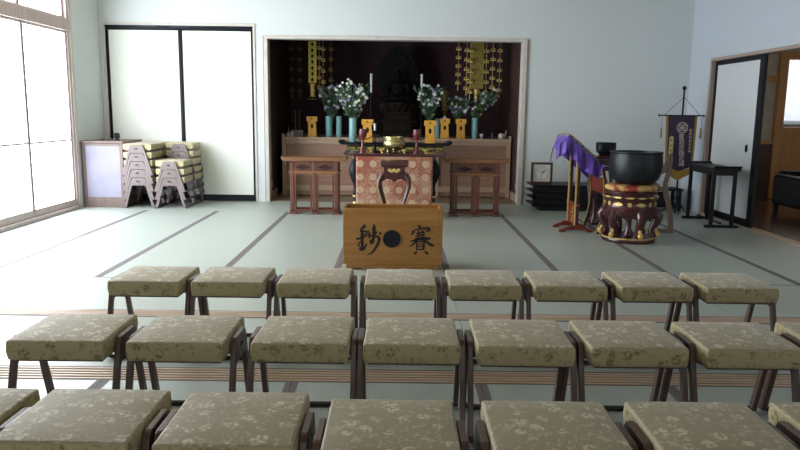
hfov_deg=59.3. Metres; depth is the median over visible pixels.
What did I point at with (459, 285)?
stool
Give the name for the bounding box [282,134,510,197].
altar table
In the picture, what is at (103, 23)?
trim
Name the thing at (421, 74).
candle
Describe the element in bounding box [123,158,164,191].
stool
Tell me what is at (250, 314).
trim
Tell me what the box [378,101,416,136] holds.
pedestal
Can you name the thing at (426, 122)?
tray
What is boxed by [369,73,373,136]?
candlestick
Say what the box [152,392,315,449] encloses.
stool
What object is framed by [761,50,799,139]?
wall
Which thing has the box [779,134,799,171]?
wall panel
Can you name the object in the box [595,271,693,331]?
stool
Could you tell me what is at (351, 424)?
stool
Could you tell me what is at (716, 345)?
stool
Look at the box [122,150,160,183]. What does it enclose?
stool
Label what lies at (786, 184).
sofa
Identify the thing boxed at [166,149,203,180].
stool
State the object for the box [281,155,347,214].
side table
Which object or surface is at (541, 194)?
table
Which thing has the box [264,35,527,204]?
trim
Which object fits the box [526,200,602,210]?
table
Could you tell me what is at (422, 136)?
candlestick
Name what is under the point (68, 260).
floor
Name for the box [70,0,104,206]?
wall
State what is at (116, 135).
ornament
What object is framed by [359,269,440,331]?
stool
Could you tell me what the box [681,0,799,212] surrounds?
wall
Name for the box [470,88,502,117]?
bouquet
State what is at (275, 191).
baseboard
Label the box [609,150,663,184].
gong
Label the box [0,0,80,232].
trim
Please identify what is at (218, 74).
door
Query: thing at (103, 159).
base cabinet
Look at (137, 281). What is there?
stool
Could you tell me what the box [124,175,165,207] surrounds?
stool
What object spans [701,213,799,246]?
trim
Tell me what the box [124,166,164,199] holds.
stool
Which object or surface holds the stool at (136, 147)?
on the stool at (152, 154)
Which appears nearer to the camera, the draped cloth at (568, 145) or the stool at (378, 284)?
the stool at (378, 284)
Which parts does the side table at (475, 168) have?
leg, leg, post, post, floor rail, rail, leg, post, post, leg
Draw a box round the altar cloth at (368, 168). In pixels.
[356,156,432,203]
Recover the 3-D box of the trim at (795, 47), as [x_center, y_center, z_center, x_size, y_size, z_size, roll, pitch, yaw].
[4.094,-0.759,6.811,0.160,2.025,4.960,1,9,0]
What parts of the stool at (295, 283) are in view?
frame, seat, frame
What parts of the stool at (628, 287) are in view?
frame, seat, frame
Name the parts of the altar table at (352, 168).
leg, leg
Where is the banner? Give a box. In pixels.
[665,116,697,180]
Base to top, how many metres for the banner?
0.843 m
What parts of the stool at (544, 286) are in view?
frame, seat, frame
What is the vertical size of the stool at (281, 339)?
0.424 m
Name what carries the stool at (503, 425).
on the floor
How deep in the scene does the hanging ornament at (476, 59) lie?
10.79 m
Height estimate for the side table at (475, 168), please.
0.734 m
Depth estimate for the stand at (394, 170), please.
7.51 m
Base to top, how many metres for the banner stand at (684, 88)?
1.672 m
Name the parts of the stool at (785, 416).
seat, frame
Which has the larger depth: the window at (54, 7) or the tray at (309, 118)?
the tray at (309, 118)
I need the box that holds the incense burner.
[383,136,404,152]
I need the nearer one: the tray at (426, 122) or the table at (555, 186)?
the table at (555, 186)
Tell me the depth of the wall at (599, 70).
9.71 m
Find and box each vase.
[326,116,332,136]
[336,116,341,136]
[349,118,356,141]
[434,118,439,137]
[471,118,477,138]
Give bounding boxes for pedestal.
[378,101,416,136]
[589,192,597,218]
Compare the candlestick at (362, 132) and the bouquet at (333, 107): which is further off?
the bouquet at (333, 107)
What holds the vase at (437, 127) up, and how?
on the altar table at (321, 145)
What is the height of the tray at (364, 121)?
0.077 m
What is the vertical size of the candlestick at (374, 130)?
0.367 m
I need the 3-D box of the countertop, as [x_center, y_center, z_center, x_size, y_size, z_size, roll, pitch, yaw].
[-0.052,-1.403,11.286,3.470,0.038,1.370,1,9,0]
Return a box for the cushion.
[605,182,657,192]
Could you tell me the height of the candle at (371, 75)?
0.290 m
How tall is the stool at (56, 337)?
0.424 m
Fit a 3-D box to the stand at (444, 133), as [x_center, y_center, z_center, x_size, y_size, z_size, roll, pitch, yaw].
[0.690,-1.492,10.852,0.150,0.295,0.142,1,9,0]
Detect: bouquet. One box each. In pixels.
[317,85,345,123]
[332,78,370,117]
[413,84,446,119]
[445,96,473,118]
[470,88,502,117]
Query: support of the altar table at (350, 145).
on the floor
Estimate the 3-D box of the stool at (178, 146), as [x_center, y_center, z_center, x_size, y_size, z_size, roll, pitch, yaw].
[-3.001,-0.944,9.756,0.408,0.424,0.430,1,9,0]
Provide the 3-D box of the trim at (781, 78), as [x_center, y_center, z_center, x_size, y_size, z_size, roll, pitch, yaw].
[5.868,-1.572,11.108,3.435,2.300,0.180,1,9,0]
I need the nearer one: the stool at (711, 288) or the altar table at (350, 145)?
the stool at (711, 288)
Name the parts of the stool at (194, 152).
frame, seat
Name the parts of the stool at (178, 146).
frame, seat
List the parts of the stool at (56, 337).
frame, seat, frame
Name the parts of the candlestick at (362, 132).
stem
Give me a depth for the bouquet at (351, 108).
10.12 m
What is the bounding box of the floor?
[0,191,799,449]
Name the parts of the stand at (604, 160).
leg, leg, neck panel, leg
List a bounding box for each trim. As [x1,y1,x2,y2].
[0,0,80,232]
[0,308,799,323]
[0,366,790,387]
[67,0,82,207]
[101,22,257,200]
[105,25,252,28]
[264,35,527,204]
[698,44,799,213]
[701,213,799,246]
[760,51,799,198]
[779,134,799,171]
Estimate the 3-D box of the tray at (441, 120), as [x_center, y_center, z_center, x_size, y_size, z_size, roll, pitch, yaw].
[0.692,-1.603,10.834,0.150,0.069,0.142,1,9,0]
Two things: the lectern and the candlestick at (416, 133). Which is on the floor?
the lectern
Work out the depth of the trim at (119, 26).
9.68 m
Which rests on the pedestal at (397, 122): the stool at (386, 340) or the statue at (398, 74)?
the statue at (398, 74)
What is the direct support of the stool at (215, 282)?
on the floor
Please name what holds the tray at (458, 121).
on the stand at (460, 134)
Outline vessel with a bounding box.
[498,132,505,138]
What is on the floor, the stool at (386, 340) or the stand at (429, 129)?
the stool at (386, 340)
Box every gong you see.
[596,142,615,155]
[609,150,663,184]
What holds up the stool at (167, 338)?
on the floor
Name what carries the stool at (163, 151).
on the stool
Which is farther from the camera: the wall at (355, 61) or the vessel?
the wall at (355, 61)
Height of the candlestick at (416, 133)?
0.288 m
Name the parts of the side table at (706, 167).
leg, leg, leg, leg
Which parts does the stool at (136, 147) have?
seat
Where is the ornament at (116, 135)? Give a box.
[114,133,119,139]
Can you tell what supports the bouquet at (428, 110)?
in the vase at (437, 127)
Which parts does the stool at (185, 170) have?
seat, frame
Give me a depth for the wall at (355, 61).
11.96 m
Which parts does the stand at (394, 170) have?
leg, leg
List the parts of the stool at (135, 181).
frame, seat, frame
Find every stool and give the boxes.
[0,388,39,431]
[0,389,171,449]
[6,314,147,393]
[107,266,203,358]
[122,142,160,175]
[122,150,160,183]
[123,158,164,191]
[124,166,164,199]
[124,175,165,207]
[125,315,247,404]
[136,183,174,203]
[141,141,168,156]
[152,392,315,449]
[154,159,194,191]
[155,167,194,199]
[155,174,195,207]
[156,149,169,156]
[166,141,202,173]
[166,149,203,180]
[167,157,203,188]
[168,172,204,203]
[172,164,203,196]
[189,267,280,359]
[247,316,359,405]
[273,268,357,360]
[312,399,468,449]
[356,317,464,422]
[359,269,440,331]
[441,270,523,362]
[464,319,577,447]
[473,401,637,449]
[517,271,608,363]
[559,320,688,409]
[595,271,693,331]
[623,402,798,449]
[658,322,799,410]
[670,273,778,364]
[758,322,799,410]
[768,402,799,449]
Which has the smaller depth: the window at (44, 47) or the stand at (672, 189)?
the window at (44, 47)
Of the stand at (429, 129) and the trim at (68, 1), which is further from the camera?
the stand at (429, 129)
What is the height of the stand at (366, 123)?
0.329 m
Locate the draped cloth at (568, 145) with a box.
[550,133,603,177]
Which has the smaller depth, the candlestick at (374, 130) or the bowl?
the candlestick at (374, 130)
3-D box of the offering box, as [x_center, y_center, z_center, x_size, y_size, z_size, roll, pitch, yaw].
[-0.060,0.096,5.938,0.820,0.513,0.308,1,9,0]
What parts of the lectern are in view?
post, panel, post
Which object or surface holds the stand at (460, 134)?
on the altar table at (321, 145)
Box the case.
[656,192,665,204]
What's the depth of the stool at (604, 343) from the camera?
2.77 m
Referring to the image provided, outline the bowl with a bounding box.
[498,133,503,138]
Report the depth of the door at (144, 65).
9.82 m
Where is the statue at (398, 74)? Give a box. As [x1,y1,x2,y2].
[378,46,418,101]
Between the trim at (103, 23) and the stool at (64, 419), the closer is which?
the stool at (64, 419)
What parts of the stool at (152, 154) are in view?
seat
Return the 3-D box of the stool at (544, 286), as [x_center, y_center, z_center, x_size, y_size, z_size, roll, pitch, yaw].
[0.887,0.492,3.847,0.430,0.424,0.408,1,9,0]
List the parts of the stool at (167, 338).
frame, seat, frame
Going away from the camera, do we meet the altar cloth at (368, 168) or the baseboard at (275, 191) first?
the altar cloth at (368, 168)
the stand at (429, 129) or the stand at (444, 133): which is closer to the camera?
the stand at (429, 129)
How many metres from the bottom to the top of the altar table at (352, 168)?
0.809 m
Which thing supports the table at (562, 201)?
on the table at (541, 207)
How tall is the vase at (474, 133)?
0.315 m
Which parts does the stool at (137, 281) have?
frame, seat, frame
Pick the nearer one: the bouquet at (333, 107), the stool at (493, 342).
the stool at (493, 342)
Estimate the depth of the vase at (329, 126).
10.75 m
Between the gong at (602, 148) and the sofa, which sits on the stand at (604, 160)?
the gong at (602, 148)
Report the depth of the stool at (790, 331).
3.03 m
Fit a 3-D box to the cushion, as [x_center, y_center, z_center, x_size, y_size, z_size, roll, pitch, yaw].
[2.393,-0.393,7.273,0.524,0.072,0.524,1,9,0]
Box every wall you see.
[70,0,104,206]
[97,0,694,204]
[269,40,290,193]
[290,40,501,135]
[499,43,520,196]
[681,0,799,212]
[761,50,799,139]
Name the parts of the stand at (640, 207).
leg, leg, leg, post, leg, leg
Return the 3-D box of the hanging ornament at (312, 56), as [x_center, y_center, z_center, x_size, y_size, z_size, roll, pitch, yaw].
[-1.351,-2.531,10.681,0.682,1.250,0.180,1,9,0]
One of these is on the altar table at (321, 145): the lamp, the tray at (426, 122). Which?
the lamp
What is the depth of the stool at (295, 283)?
3.69 m
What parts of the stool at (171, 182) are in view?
frame, seat, frame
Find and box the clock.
[530,162,552,183]
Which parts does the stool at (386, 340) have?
frame, seat, frame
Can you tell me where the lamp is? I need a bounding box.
[441,90,448,115]
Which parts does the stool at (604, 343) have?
frame, seat, frame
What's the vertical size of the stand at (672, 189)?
0.305 m
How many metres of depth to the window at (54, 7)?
8.33 m
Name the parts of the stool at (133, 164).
frame, seat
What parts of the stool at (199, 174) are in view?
frame, seat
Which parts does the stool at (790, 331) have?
seat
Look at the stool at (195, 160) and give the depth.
9.73 m
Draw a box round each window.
[0,15,34,226]
[2,0,17,4]
[17,0,62,16]
[21,20,75,216]
[783,60,799,126]
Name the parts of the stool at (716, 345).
frame, seat, frame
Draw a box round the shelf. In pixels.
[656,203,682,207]
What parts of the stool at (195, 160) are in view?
seat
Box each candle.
[370,73,372,92]
[421,74,422,91]
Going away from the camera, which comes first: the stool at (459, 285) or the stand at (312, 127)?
the stool at (459, 285)
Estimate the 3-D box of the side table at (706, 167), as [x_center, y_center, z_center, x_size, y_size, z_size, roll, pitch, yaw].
[3.779,-0.385,8.542,0.380,0.725,0.910,1,9,2]
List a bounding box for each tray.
[307,116,317,120]
[362,119,373,124]
[424,120,435,125]
[440,119,449,122]
[456,119,465,123]
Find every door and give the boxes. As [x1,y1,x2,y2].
[105,27,186,199]
[180,28,255,200]
[704,54,768,227]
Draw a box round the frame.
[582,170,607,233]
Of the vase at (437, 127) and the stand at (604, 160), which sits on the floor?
the stand at (604, 160)
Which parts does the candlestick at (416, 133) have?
stem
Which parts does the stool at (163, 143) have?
seat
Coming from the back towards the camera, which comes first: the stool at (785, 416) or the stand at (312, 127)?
the stand at (312, 127)
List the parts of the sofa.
backrest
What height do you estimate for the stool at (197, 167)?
0.424 m
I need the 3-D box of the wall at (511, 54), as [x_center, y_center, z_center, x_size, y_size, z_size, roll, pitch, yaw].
[1.778,-1.845,11.069,0.122,2.750,2.160,1,9,0]
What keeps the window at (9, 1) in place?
in the wall at (84, 13)
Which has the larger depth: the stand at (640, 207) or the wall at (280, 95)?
the wall at (280, 95)
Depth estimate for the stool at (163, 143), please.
9.67 m
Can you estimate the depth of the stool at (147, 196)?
10.03 m
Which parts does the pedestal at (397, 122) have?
lotus seat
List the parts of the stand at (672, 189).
leg, leg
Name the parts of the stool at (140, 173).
frame, seat, frame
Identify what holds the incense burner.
on the altar table at (352, 168)
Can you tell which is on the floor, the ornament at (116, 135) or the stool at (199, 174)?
the stool at (199, 174)
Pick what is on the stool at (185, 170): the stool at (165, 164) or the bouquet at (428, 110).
the stool at (165, 164)
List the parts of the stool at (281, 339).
frame, seat, frame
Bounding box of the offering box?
[343,203,442,269]
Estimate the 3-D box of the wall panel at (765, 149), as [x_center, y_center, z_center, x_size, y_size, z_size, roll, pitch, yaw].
[5.034,-0.845,11.245,1.785,0.920,0.140,1,9,0]
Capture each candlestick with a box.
[352,129,372,152]
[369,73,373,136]
[371,122,378,151]
[408,130,425,153]
[420,74,423,137]
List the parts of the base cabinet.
door, paper panel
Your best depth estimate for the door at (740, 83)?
8.44 m
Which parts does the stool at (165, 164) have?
seat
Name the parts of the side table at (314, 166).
leg, post, post, leg, rail, floor rail, post, post, leg, leg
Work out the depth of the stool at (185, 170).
9.18 m
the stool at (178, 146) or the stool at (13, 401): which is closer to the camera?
the stool at (13, 401)
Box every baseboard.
[272,188,514,201]
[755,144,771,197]
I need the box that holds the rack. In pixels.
[291,110,303,136]
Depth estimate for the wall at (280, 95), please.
10.87 m
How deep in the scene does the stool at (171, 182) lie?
9.21 m
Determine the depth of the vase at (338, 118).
10.76 m
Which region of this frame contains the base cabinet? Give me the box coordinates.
[80,139,142,207]
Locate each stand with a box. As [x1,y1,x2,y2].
[307,116,317,136]
[362,119,373,141]
[377,159,410,203]
[424,120,435,142]
[440,119,449,137]
[456,119,465,138]
[587,155,615,224]
[597,189,662,244]
[656,187,683,210]
[658,86,704,214]
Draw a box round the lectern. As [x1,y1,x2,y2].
[551,135,592,231]
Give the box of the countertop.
[282,134,510,141]
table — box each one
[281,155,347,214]
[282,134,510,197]
[338,139,452,151]
[343,150,445,203]
[442,157,508,216]
[526,187,602,198]
[526,194,602,204]
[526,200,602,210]
[527,181,586,191]
[681,161,742,227]
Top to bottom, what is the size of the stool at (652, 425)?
0.424 m
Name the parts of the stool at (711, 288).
frame, seat, frame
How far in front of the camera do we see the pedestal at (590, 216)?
8.83 m
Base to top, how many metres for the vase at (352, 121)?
0.345 m
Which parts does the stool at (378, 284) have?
frame, seat, frame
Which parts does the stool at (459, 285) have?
frame, seat, frame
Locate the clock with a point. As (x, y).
(541, 172)
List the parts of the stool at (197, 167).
seat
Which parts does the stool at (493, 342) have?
frame, seat, frame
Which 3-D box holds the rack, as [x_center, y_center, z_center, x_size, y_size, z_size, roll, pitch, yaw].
[-1.564,-1.557,10.738,0.180,0.405,0.100,1,9,0]
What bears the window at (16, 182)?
in the wall at (84, 13)
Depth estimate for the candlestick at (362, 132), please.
8.54 m
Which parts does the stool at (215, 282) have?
frame, seat, frame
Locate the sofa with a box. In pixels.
[772,171,799,210]

